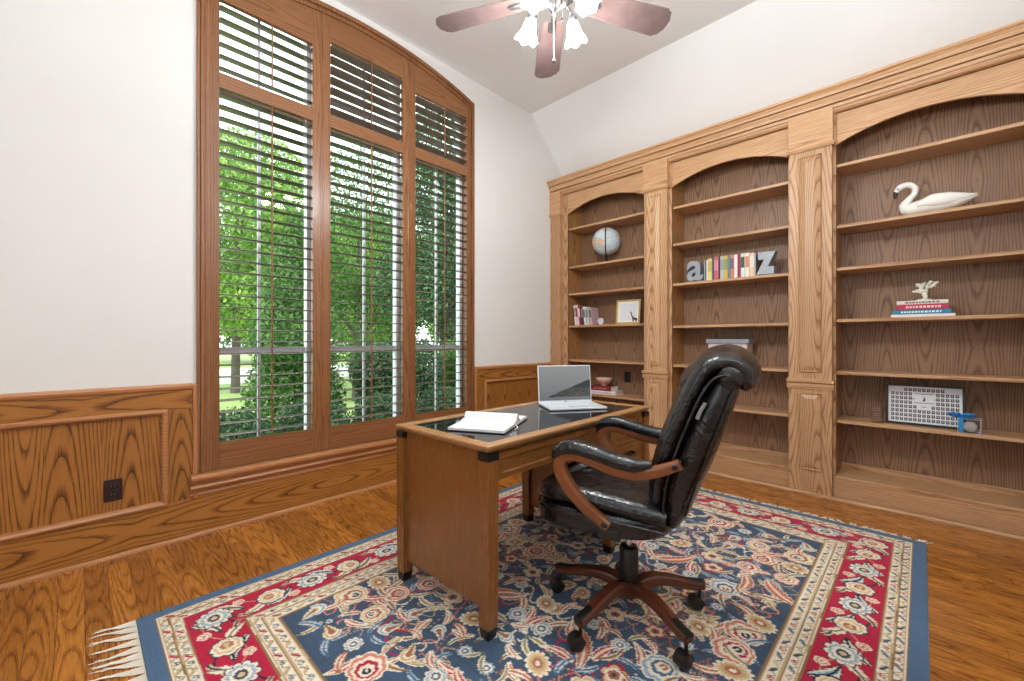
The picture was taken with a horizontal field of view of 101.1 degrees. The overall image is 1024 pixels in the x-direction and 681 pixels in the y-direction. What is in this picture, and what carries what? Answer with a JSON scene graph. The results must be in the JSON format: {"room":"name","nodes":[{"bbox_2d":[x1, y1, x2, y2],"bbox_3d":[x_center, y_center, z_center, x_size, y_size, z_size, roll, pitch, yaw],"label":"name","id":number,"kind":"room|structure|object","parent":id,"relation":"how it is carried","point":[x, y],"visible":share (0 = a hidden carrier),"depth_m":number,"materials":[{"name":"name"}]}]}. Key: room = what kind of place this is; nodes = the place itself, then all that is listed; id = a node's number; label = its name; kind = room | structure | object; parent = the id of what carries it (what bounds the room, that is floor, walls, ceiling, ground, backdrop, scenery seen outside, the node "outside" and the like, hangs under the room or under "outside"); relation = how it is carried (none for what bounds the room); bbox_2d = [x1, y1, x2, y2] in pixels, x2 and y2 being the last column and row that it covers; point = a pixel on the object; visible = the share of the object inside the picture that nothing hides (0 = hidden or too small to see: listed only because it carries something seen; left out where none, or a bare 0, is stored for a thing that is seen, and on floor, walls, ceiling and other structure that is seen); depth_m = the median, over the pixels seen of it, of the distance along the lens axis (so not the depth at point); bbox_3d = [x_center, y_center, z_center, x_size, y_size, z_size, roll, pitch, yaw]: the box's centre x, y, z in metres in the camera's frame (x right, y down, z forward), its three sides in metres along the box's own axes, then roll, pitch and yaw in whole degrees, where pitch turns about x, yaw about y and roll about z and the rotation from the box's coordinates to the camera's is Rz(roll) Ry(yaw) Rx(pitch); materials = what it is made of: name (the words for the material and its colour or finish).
{"room":"home office","nodes":[
{"label":"home office","id":0,"kind":"room"},
{"bbox_2d":[0,0,562,468],"bbox_3d":[-1.610,-0.695,3.034,0.160,3.770,6.500,0,0,44],"label":"wall","id":1,"kind":"structure","parent":0,"point":[98,97],"depth_m":2.35,"materials":[{"name":"paint"}]},
{"bbox_2d":[0,383,196,583],"bbox_3d":[-2.864,0.724,1.603,0.040,0.932,2.700,0,0,44],"label":"wainscoting","id":2,"kind":"structure","parent":1,"relation":"attached to","point":[58,449],"depth_m":2.24,"materials":[{"name":"brown wood"}]},
{"bbox_2d":[104,478,122,502],"bbox_3d":[-2.185,0.820,2.307,0.010,0.120,0.076,0,0,44],"label":"electrical outlet","id":3,"kind":"object","parent":1,"relation":"attached to","point":[113,488],"visible":1,"depth_m":2.31,"materials":[{"name":"black plastic"}]},
{"bbox_2d":[109,483,116,488],"bbox_3d":[-2.183,0.798,2.305,0.003,0.034,0.034,0,0,44],"label":"socket","id":4,"kind":"object","parent":3,"relation":"attached to","point":[111,485],"depth_m":2.30,"materials":[{"name":"brown plastic"}]},
{"bbox_2d":[109,491,116,497],"bbox_3d":[-2.183,0.842,2.305,0.003,0.034,0.034,0,0,44],"label":"socket","id":5,"kind":"object","parent":3,"relation":"attached to","point":[112,494],"depth_m":2.30,"materials":[{"name":"brown plastic"}]},
{"bbox_2d":[0,480,396,589],"bbox_3d":[-1.650,1.180,2.835,0.020,0.020,6.160,0,0,44],"label":"baseboard","id":6,"kind":"structure","parent":1,"relation":"attached to","point":[137,550],"depth_m":2.47,"materials":[{"name":"brown wood"}]},
{"bbox_2d":[220,2,310,435],"bbox_3d":[-1.740,-0.817,2.950,0.060,3.213,0.637,0,0,44],"label":"window","id":7,"kind":"structure","parent":1,"relation":"in","point":[307,223],"depth_m":3.13,"materials":[{"name":"white plastic"}]},
{"bbox_2d":[211,0,319,470],"bbox_3d":[-1.669,-0.804,2.879,0.678,3.233,0.118,0,0,-42],"label":"window shutter","id":8,"kind":"object","parent":7,"relation":"attached to","point":[299,21],"visible":0.99,"depth_m":2.85,"materials":[{"name":"brown wood"}]},
{"bbox_2d":[190,436,396,497],"bbox_3d":[-1.170,0.882,3.387,0.178,0.135,2.290,0,0,44],"label":"trim","id":9,"kind":"structure","parent":1,"relation":"attached to","point":[218,480],"depth_m":2.91,"materials":[{"name":"brown wood"}]},
{"bbox_2d":[192,453,396,532],"bbox_3d":[-1.152,1.065,3.373,0.022,0.250,2.269,0,0,44],"label":"trim","id":10,"kind":"structure","parent":1,"relation":"attached to","point":[217,509],"depth_m":2.93,"materials":[{"name":"brown wood"}]},
{"bbox_2d":[196,0,474,473],"bbox_3d":[-1.184,-0.851,3.404,0.142,3.332,2.228,0,0,44],"label":"trim","id":11,"kind":"structure","parent":1,"relation":"attached to","point":[203,7],"depth_m":2.61,"materials":[{"name":"brown wood"}]},
{"bbox_2d":[320,12,409,450],"bbox_3d":[-1.184,-0.821,3.412,0.102,3.271,0.764,0,0,44],"label":"trim","id":12,"kind":"structure","parent":1,"relation":"attached to","point":[321,13],"depth_m":3.12,"materials":[{"name":"brown wood"}]},
{"bbox_2d":[331,70,399,420],"bbox_3d":[-1.238,-0.827,3.466,0.060,3.235,0.683,0,0,44],"label":"window","id":13,"kind":"structure","parent":1,"relation":"in","point":[396,275],"depth_m":3.66,"materials":[{"name":"white plastic"}]},
{"bbox_2d":[323,14,407,449],"bbox_3d":[-1.166,-0.815,3.395,0.721,3.253,0.119,0,0,-42],"label":"window shutter","id":14,"kind":"object","parent":13,"relation":"attached to","point":[341,40],"visible":0.99,"depth_m":3.36,"materials":[{"name":"brown wood"}]},
{"bbox_2d":[416,112,461,410],"bbox_3d":[-0.735,-0.816,3.982,0.060,3.211,0.646,0,0,44],"label":"window","id":15,"kind":"structure","parent":1,"relation":"in","point":[458,345],"depth_m":4.17,"materials":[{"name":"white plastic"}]},
{"bbox_2d":[410,62,467,421],"bbox_3d":[-0.666,-0.804,3.899,0.097,3.231,0.663,0,0,44],"label":"window shutter","id":16,"kind":"object","parent":15,"relation":"attached to","point":[430,93],"visible":0.98,"depth_m":3.85,"materials":[{"name":"brown wood"}]},
{"bbox_2d":[475,362,551,410],"bbox_3d":[0.083,0.724,4.628,0.040,0.932,1.293,0,0,44],"label":"wainscoting","id":17,"kind":"structure","parent":1,"relation":"attached to","point":[496,386],"depth_m":4.48,"materials":[{"name":"brown wood"}]},
{"bbox_2d":[0,473,1023,680],"bbox_3d":[-0.127,1.240,1.589,3.980,0.100,6.500,0,0,44],"label":"floor","id":18,"kind":"structure","parent":0,"point":[976,578],"depth_m":2.08,"materials":[{"name":"brown wood"}]},
{"bbox_2d":[88,483,932,680],"bbox_3d":[0.383,1.185,2.091,2.461,0.008,3.518,0,0,44],"label":"area rug","id":19,"kind":"object","parent":18,"relation":"on","point":[788,595],"visible":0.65,"depth_m":1.81,"materials":[{"name":"fabric"}]},
{"bbox_2d":[396,400,649,641],"bbox_3d":[0.150,0.798,2.370,0.678,0.766,1.406,0,0,43],"label":"writing desk","id":20,"kind":"object","parent":19,"relation":"on","point":[448,481],"visible":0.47,"depth_m":1.89,"materials":[{"name":"brown wood"}]},
{"bbox_2d":[447,411,527,434],"bbox_3d":[-0.101,0.390,2.091,0.303,0.055,0.390,0,0,17],"label":"notebook","id":21,"kind":"object","parent":20,"relation":"on","point":[477,422],"visible":1,"depth_m":2.04,"materials":[{"name":"white paper"}]},
{"bbox_2d":[537,365,606,410],"bbox_3d":[0.373,0.291,2.654,0.365,0.253,0.273,0,0,-13],"label":"laptop","id":22,"kind":"object","parent":20,"relation":"on","point":[566,386],"visible":1,"depth_m":2.75,"materials":[{"name":"silver metal"}]},
{"bbox_2d":[538,344,761,671],"bbox_3d":[0.557,0.598,1.799,0.879,1.166,0.679,0,0,26],"label":"office chair","id":23,"kind":"object","parent":19,"relation":"on","point":[608,493],"visible":1,"depth_m":1.56,"materials":[{"name":"black leather"}]},
{"bbox_2d":[549,576,564,590],"bbox_3d":[0.212,1.142,1.982,0.062,0.040,0.044,0,0,-12],"label":"caster wheel","id":24,"kind":"object","parent":23,"relation":"attached to","point":[556,584],"depth_m":1.96,"materials":[{"name":"black plastic"}]},
{"bbox_2d":[567,630,585,648],"bbox_3d":[0.246,1.142,1.611,0.062,0.040,0.044,0,0,-10],"label":"caster wheel","id":25,"kind":"object","parent":23,"relation":"attached to","point":[575,639],"depth_m":1.59,"materials":[{"name":"black plastic"}]},
{"bbox_2d":[615,561,618,571],"bbox_3d":[0.560,1.142,2.132,0.062,0.040,0.044,0,0,-23],"label":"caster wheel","id":26,"kind":"object","parent":23,"relation":"attached to","point":[617,564],"depth_m":2.13,"materials":[{"name":"black plastic"}]},
{"bbox_2d":[672,647,693,668],"bbox_3d":[0.618,1.142,1.520,0.062,0.040,0.044,0,0,-29],"label":"caster wheel","id":27,"kind":"object","parent":23,"relation":"attached to","point":[681,657],"depth_m":1.51,"materials":[{"name":"black plastic"}]},
{"bbox_2d":[679,363,691,387],"bbox_3d":[0.737,0.155,1.700,0.104,0.144,0.430,0,0,28],"label":"pillow","id":28,"kind":"object","parent":23,"relation":"on","point":[686,374],"depth_m":1.56,"materials":[{"name":"black leather"}]},
{"bbox_2d":[687,592,704,606],"bbox_3d":[0.811,1.142,1.855,0.062,0.040,0.044,0,0,3],"label":"caster wheel","id":29,"kind":"object","parent":23,"relation":"attached to","point":[694,599],"depth_m":1.83,"materials":[{"name":"black plastic"}]},
{"bbox_2d":[648,344,761,506],"bbox_3d":[0.767,0.346,1.684,0.400,0.663,0.524,0,0,28],"label":"cushion","id":30,"kind":"object","parent":23,"relation":"on","point":[697,420],"depth_m":1.47,"materials":[{"name":"black leather"}]},
{"bbox_2d":[546,19,1023,539],"bbox_3d":[1.979,-0.346,3.758,3.980,3.072,0.435,0,0,44],"label":"bookcase","id":31,"kind":"object","parent":18,"relation":"on","point":[811,178],"visible":0.84,"depth_m":3.22,"materials":[{"name":"brown wood"}]},
{"bbox_2d":[573,305,576,324],"bbox_3d":[0.787,-0.295,5.005,0.050,0.236,0.151,0,0,44],"label":"book","id":32,"kind":"object","parent":31,"relation":"on","point":[574,305],"visible":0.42,"depth_m":4.95,"materials":[{"name":"white paper"}]},
{"bbox_2d":[575,305,582,324],"bbox_3d":[0.810,-0.296,4.980,0.059,0.240,0.151,0,0,44],"label":"book","id":33,"kind":"object","parent":31,"relation":"on","point":[576,306],"visible":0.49,"depth_m":4.93,"materials":[{"name":"white paper"}]},
{"bbox_2d":[578,305,585,324],"bbox_3d":[0.835,-0.293,4.953,0.052,0.233,0.151,0,0,44],"label":"book","id":34,"kind":"object","parent":31,"relation":"on","point":[579,306],"visible":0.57,"depth_m":4.90,"materials":[{"name":"red paper"}]},
{"bbox_2d":[580,307,583,324],"bbox_3d":[0.863,-0.285,4.929,0.048,0.216,0.151,0,0,44],"label":"book","id":35,"kind":"object","parent":31,"relation":"on","point":[582,317],"visible":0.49,"depth_m":4.87,"materials":[{"name":"green paper"}]},
{"bbox_2d":[582,307,586,324],"bbox_3d":[0.885,-0.283,4.906,0.057,0.214,0.151,0,0,44],"label":"book","id":36,"kind":"object","parent":31,"relation":"on","point":[584,311],"visible":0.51,"depth_m":4.85,"materials":[{"name":"white paper"}]},
{"bbox_2d":[585,307,589,324],"bbox_3d":[0.912,-0.280,4.878,0.058,0.207,0.151,0,0,44],"label":"book","id":37,"kind":"object","parent":31,"relation":"on","point":[586,308],"visible":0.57,"depth_m":4.82,"materials":[{"name":"white paper"}]},
{"bbox_2d":[588,307,598,324],"bbox_3d":[0.944,-0.278,4.855,0.058,0.202,0.151,0,0,44],"label":"book","id":38,"kind":"object","parent":31,"relation":"on","point":[593,312],"visible":0.82,"depth_m":4.83,"materials":[{"name":"pink paper"}]},
{"bbox_2d":[598,318,603,324],"bbox_3d":[0.995,-0.214,4.712,0.072,0.074,0.028,0,0,44],"label":"desk clock","id":39,"kind":"object","parent":31,"relation":"on","point":[600,320],"visible":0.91,"depth_m":4.70,"materials":[{"name":"white"}]},
{"bbox_2d":[592,227,620,261],"bbox_3d":[1.055,-1.063,4.710,0.310,0.395,0.310,0,0,44],"label":"globe","id":40,"kind":"object","parent":31,"relation":"on","point":[606,241],"visible":0.94,"depth_m":4.60,"materials":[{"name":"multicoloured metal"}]},
{"bbox_2d":[591,390,623,395],"bbox_3d":[1.056,0.577,4.739,0.330,0.038,0.206,0,0,40],"label":"book","id":41,"kind":"object","parent":31,"relation":"on","point":[618,392],"visible":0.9,"depth_m":4.64,"materials":[{"name":"white paper"}]},
{"bbox_2d":[591,384,617,390],"bbox_3d":[1.042,0.533,4.753,0.260,0.050,0.176,0,0,42],"label":"book","id":42,"kind":"object","parent":41,"relation":"on","point":[596,386],"visible":0.91,"depth_m":4.69,"materials":[{"name":"red paper"}]},
{"bbox_2d":[596,377,611,385],"bbox_3d":[1.040,0.465,4.745,0.180,0.085,0.180,0,0,44],"label":"bowl","id":43,"kind":"object","parent":42,"relation":"on","point":[604,381],"visible":1,"depth_m":4.70,"materials":[{"name":"pink ceramic"}]},
{"bbox_2d":[624,372,630,382],"bbox_3d":[1.291,0.408,4.704,0.076,0.120,0.010,0,0,44],"label":"electrical outlet","id":44,"kind":"object","parent":31,"relation":"attached to","point":[627,375],"visible":1,"depth_m":4.70,"materials":[{"name":"black plastic"}]},
{"bbox_2d":[616,299,640,323],"bbox_3d":[1.256,-0.308,4.536,0.270,0.262,0.076,0,0,39],"label":"picture frame","id":45,"kind":"object","parent":31,"relation":"on","point":[627,311],"visible":0.96,"depth_m":4.52,"materials":[{"name":"gold metal"}]},
{"bbox_2d":[620,304,636,320],"bbox_3d":[1.252,-0.304,4.522,0.186,0.177,0.023,0,0,39],"label":"print","id":46,"kind":"object","parent":45,"relation":"on","point":[628,312],"depth_m":4.52,"materials":[{"name":"white paper"}]},
{"bbox_2d":[687,260,705,281],"bbox_3d":[1.763,-0.651,4.006,0.169,0.202,0.105,0,0,44],"label":"bookend","id":47,"kind":"object","parent":31,"relation":"on","point":[696,270],"visible":0.88,"depth_m":3.97,"materials":[{"name":"grey metal"}]},
{"bbox_2d":[706,260,707,280],"bbox_3d":[1.862,-0.649,3.962,0.014,0.198,0.150,0,0,44],"label":"book","id":48,"kind":"object","parent":31,"relation":"on","point":[706,260],"visible":0.29,"depth_m":3.91,"materials":[{"name":"beige paper"}]},
{"bbox_2d":[708,258,711,279],"bbox_3d":[1.881,-0.654,3.944,0.035,0.208,0.151,0,0,44],"label":"book","id":49,"kind":"object","parent":31,"relation":"on","point":[710,259],"visible":0.45,"depth_m":3.89,"materials":[{"name":"yellow paper"}]},
{"bbox_2d":[712,258,713,279],"bbox_3d":[1.902,-0.653,3.930,0.013,0.206,0.150,0,0,44],"label":"book","id":50,"kind":"object","parent":31,"relation":"on","point":[713,258],"visible":0.29,"depth_m":3.87,"materials":[{"name":"blue paper"}]},
{"bbox_2d":[714,257,718,279],"bbox_3d":[1.921,-0.658,3.909,0.041,0.216,0.151,0,0,44],"label":"book","id":51,"kind":"object","parent":31,"relation":"on","point":[716,259],"visible":0.48,"depth_m":3.85,"materials":[{"name":"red paper"}]},
{"bbox_2d":[720,256,723,278],"bbox_3d":[1.958,-0.658,3.874,0.035,0.216,0.151,0,0,44],"label":"book","id":52,"kind":"object","parent":31,"relation":"on","point":[721,257],"visible":0.45,"depth_m":3.82,"materials":[{"name":"grey paper"}]},
{"bbox_2d":[724,256,727,278],"bbox_3d":[1.978,-0.657,3.846,0.031,0.214,0.151,0,0,44],"label":"book","id":53,"kind":"object","parent":31,"relation":"on","point":[725,257],"visible":0.45,"depth_m":3.79,"materials":[{"name":"yellow paper"}]},
{"bbox_2d":[728,256,729,277],"bbox_3d":[1.998,-0.656,3.829,0.020,0.212,0.150,0,0,44],"label":"book","id":54,"kind":"object","parent":31,"relation":"on","point":[728,256],"visible":0.29,"depth_m":3.77,"materials":[{"name":"grey paper"}]},
{"bbox_2d":[706,339,754,352],"bbox_3d":[1.993,0.109,3.845,0.356,0.243,0.194,0,0,44],"label":"storage box","id":55,"kind":"object","parent":31,"relation":"on","point":[747,344],"visible":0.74,"depth_m":3.76,"materials":[{"name":"white wood"}]},
{"bbox_2d":[730,255,733,277],"bbox_3d":[2.015,-0.657,3.810,0.027,0.214,0.151,0,0,44],"label":"book","id":56,"kind":"object","parent":31,"relation":"on","point":[731,256],"visible":0.45,"depth_m":3.76,"materials":[{"name":"pink paper"}]},
{"bbox_2d":[734,254,737,277],"bbox_3d":[2.039,-0.657,3.794,0.029,0.214,0.150,0,0,44],"label":"book","id":57,"kind":"object","parent":31,"relation":"on","point":[736,255],"visible":0.35,"depth_m":3.73,"materials":[{"name":"white paper"}]},
{"bbox_2d":[738,254,740,276],"bbox_3d":[2.059,-0.658,3.774,0.024,0.216,0.150,0,0,44],"label":"book","id":58,"kind":"object","parent":31,"relation":"on","point":[739,255],"visible":0.33,"depth_m":3.72,"materials":[{"name":"red paper"}]},
{"bbox_2d":[741,253,744,276],"bbox_3d":[2.078,-0.658,3.751,0.033,0.216,0.151,0,0,44],"label":"book","id":59,"kind":"object","parent":31,"relation":"on","point":[742,254],"visible":0.46,"depth_m":3.70,"materials":[{"name":"white paper"}]},
{"bbox_2d":[745,253,749,276],"bbox_3d":[2.104,-0.657,3.727,0.035,0.215,0.151,0,0,44],"label":"book","id":60,"kind":"object","parent":31,"relation":"on","point":[747,255],"visible":0.51,"depth_m":3.67,"materials":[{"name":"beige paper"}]},
{"bbox_2d":[750,253,758,275],"bbox_3d":[2.131,-0.655,3.703,0.037,0.210,0.151,0,0,44],"label":"book","id":61,"kind":"object","parent":31,"relation":"on","point":[751,254],"visible":0.48,"depth_m":3.65,"materials":[{"name":"beige paper"}]},
{"bbox_2d":[754,250,777,275],"bbox_3d":[2.177,-0.651,3.603,0.169,0.202,0.097,0,0,44],"label":"bookend","id":62,"kind":"object","parent":31,"relation":"on","point":[767,259],"visible":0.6,"depth_m":3.57,"materials":[{"name":"grey metal"}]},
{"bbox_2d":[873,404,883,422],"bbox_3d":[2.671,0.532,3.080,0.068,0.135,0.029,0,0,24],"label":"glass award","id":63,"kind":"object","parent":31,"relation":"on","point":[882,404],"visible":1,"depth_m":3.08,"materials":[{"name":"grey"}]},
{"bbox_2d":[891,313,955,317],"bbox_3d":[2.881,-0.173,2.959,0.318,0.020,0.190,0,0,44],"label":"book","id":64,"kind":"object","parent":31,"relation":"on","point":[936,314],"visible":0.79,"depth_m":2.88,"materials":[{"name":"white paper"}]},
{"bbox_2d":[892,308,950,314],"bbox_3d":[2.876,-0.198,2.960,0.186,0.030,0.290,0,0,-45],"label":"book","id":65,"kind":"object","parent":64,"relation":"on","point":[922,311],"visible":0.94,"depth_m":2.89,"materials":[{"name":"blue paper"}]},
{"bbox_2d":[897,303,948,309],"bbox_3d":[2.878,-0.232,2.955,0.256,0.036,0.181,0,0,43],"label":"book","id":66,"kind":"object","parent":65,"relation":"on","point":[938,305],"visible":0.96,"depth_m":2.89,"materials":[{"name":"red paper"}]},
{"bbox_2d":[897,299,947,304],"bbox_3d":[2.875,-0.263,2.954,0.254,0.026,0.176,0,0,45],"label":"book","id":67,"kind":"object","parent":66,"relation":"on","point":[938,300],"visible":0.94,"depth_m":2.89,"materials":[{"name":"beige paper"}]},
{"bbox_2d":[912,280,938,300],"bbox_3d":[2.883,-0.346,2.937,0.087,0.139,0.112,0,0,-12],"label":"sculpture","id":68,"kind":"object","parent":67,"relation":"on","point":[921,290],"visible":0.99,"depth_m":2.93,"materials":[{"name":"beige ceramic"}]},
{"bbox_2d":[886,383,965,428],"bbox_3d":[2.896,0.456,2.959,0.400,0.285,0.068,0,0,43],"label":"framed piece","id":69,"kind":"object","parent":31,"relation":"on","point":[922,405],"visible":0.95,"depth_m":2.96,"materials":[{"name":"white"}]},
{"bbox_2d":[893,182,978,214],"bbox_3d":[2.909,-1.003,2.904,0.416,0.246,0.163,0,0,44],"label":"swan figurine","id":70,"kind":"object","parent":31,"relation":"on","point":[945,200],"visible":0.94,"depth_m":2.87,"materials":[{"name":"white ceramic"}]},
{"bbox_2d":[947,412,981,434],"bbox_3d":[2.965,0.536,2.762,0.094,0.127,0.152,0,0,-40],"label":"decorative letter","id":71,"kind":"object","parent":31,"relation":"on","point":[960,417],"visible":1,"depth_m":2.75,"materials":[{"name":"blue plastic"}]},
{"bbox_2d":[963,421,977,431],"bbox_3d":[2.982,0.562,2.742,0.068,0.068,0.068,0,0,44],"label":"ball","id":72,"kind":"object","parent":71,"relation":"in","point":[968,426],"visible":0.98,"depth_m":2.72,"materials":[{"name":"white"}]},
{"bbox_2d":[335,0,1023,175],"bbox_3d":[-0.181,-2.276,1.642,4.430,0.968,6.800,0,0,44],"label":"ceiling","id":73,"kind":"structure","parent":0,"point":[621,91],"depth_m":3.56,"materials":[{"name":"paint"}]},
{"bbox_2d":[436,0,670,77],"bbox_3d":[0.211,-1.970,2.058,1.252,1.220,1.242,0,0,44],"label":"ceiling fan","id":74,"kind":"object","parent":73,"relation":"hanging from","point":[649,19],"visible":1,"depth_m":2.22,"materials":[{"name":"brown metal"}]},
{"label":"outside","id":75,"kind":"structure","parent":0,"visible":0},
{"bbox_2d":[220,361,429,383],"bbox_3d":[-10.707,1.530,20.897,9.500,0.001,75.000,0,0,44],"label":"ground","id":76,"kind":"structure","parent":75,"point":[223,372],"depth_m":19.52,"materials":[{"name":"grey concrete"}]},
{"bbox_2d":[276,211,420,374],"bbox_3d":[-7.143,-2.152,18.737,4.690,7.395,7.328,0,0,44],"label":"tree","id":77,"kind":"object","parent":76,"relation":"on","point":[380,244],"visible":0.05,"depth_m":17.97,"materials":[{"name":"green plant"}]},
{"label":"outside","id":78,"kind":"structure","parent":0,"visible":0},
{"bbox_2d":[220,352,439,431],"bbox_3d":[-24.677,1.540,34.501,76.500,0.001,75.000,0,0,44],"label":"ground","id":79,"kind":"structure","parent":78,"point":[224,359],"depth_m":12.47,"materials":[{"name":"green plant"}]},
{"bbox_2d":[220,406,270,441],"bbox_3d":[-2.695,1.081,3.936,0.840,0.929,0.779,0,0,44],"label":"shrub","id":80,"kind":"object","parent":79,"relation":"on","point":[231,428],"visible":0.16,"depth_m":3.88,"materials":[{"name":"green plant"}]},
{"bbox_2d":[220,205,293,355],"bbox_3d":[-17.713,-4.353,30.438,8.720,11.797,7.381,0,0,40],"label":"tree","id":81,"kind":"object","parent":79,"relation":"on","point":[228,338],"visible":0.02,"depth_m":28.18,"materials":[{"name":"green plant"}]},
{"bbox_2d":[220,125,356,392],"bbox_3d":[-8.206,-2.350,12.340,7.230,7.786,4.818,0,0,-35],"label":"tree","id":82,"kind":"object","parent":79,"relation":"on","point":[231,243],"visible":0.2,"depth_m":11.64,"materials":[{"name":"green plant"}]},
{"bbox_2d":[240,207,346,434],"bbox_3d":[-2.887,-0.107,5.626,1.283,3.441,1.287,0,0,15],"label":"tree","id":83,"kind":"object","parent":79,"relation":"on","point":[277,293],"visible":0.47,"depth_m":5.33,"materials":[{"name":"green plant"}]},
{"bbox_2d":[274,400,352,432],"bbox_3d":[-2.187,1.075,4.655,0.824,0.942,0.779,0,0,44],"label":"shrub","id":84,"kind":"object","parent":79,"relation":"on","point":[291,409],"visible":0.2,"depth_m":4.52,"materials":[{"name":"green plant"}]},
{"bbox_2d":[256,145,439,400],"bbox_3d":[-3.968,-1.700,10.837,3.262,6.487,4.406,0,0,39],"label":"tree","id":85,"kind":"object","parent":79,"relation":"on","point":[339,307],"visible":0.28,"depth_m":10.20,"materials":[{"name":"green plant"}]},
{"bbox_2d":[339,228,420,345],"bbox_3d":[-11.801,-4.337,35.131,8.722,11.764,7.458,0,0,36],"label":"tree","id":86,"kind":"object","parent":79,"relation":"on","point":[346,343],"visible":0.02,"depth_m":33.73,"materials":[{"name":"green plant"}]},
{"bbox_2d":[351,391,417,422],"bbox_3d":[-1.571,1.082,5.218,0.855,0.928,0.796,0,0,44],"label":"shrub","id":87,"kind":"object","parent":79,"relation":"on","point":[389,399],"visible":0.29,"depth_m":5.07,"materials":[{"name":"green plant"}]},
{"bbox_2d":[346,336,445,417],"bbox_3d":[-1.725,0.734,6.462,1.276,1.622,1.450,0,0,44],"label":"bush","id":88,"kind":"object","parent":79,"relation":"on","point":[419,354],"visible":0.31,"depth_m":6.17,"materials":[{"name":"green plant"}]},
{"bbox_2d":[369,106,455,356],"bbox_3d":[-1.212,-1.651,8.948,3.513,6.393,2.507,0,0,-20],"label":"tree","id":89,"kind":"object","parent":79,"relation":"on","point":[426,287],"visible":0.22,"depth_m":8.20,"materials":[{"name":"green plant"}]},
{"bbox_2d":[416,385,455,412],"bbox_3d":[-0.905,1.075,5.765,0.850,0.942,0.784,0,0,44],"label":"shrub","id":90,"kind":"object","parent":79,"relation":"on","point":[426,403],"visible":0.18,"depth_m":5.64,"materials":[{"name":"green plant"}]},
{"bbox_2d":[417,219,455,321],"bbox_3d":[-0.940,-1.801,15.480,4.728,6.692,7.313,0,0,44],"label":"tree","id":91,"kind":"object","parent":79,"relation":"on","point":[453,250],"visible":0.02,"depth_m":13.26,"materials":[{"name":"green plant"}]},
{"bbox_2d":[424,293,455,343],"bbox_3d":[-4.811,-4.334,39.534,8.672,11.759,7.473,0,0,40],"label":"tree","id":92,"kind":"object","parent":79,"relation":"on","point":[431,329],"visible":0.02,"depth_m":38.13,"materials":[{"name":"green plant"}]},
{"bbox_2d":[437,340,455,400],"bbox_3d":[-0.710,0.731,7.593,1.290,1.629,1.462,0,0,44],"label":"bush","id":93,"kind":"object","parent":79,"relation":"on","point":[448,353],"visible":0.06,"depth_m":7.19,"materials":[{"name":"green plant"}]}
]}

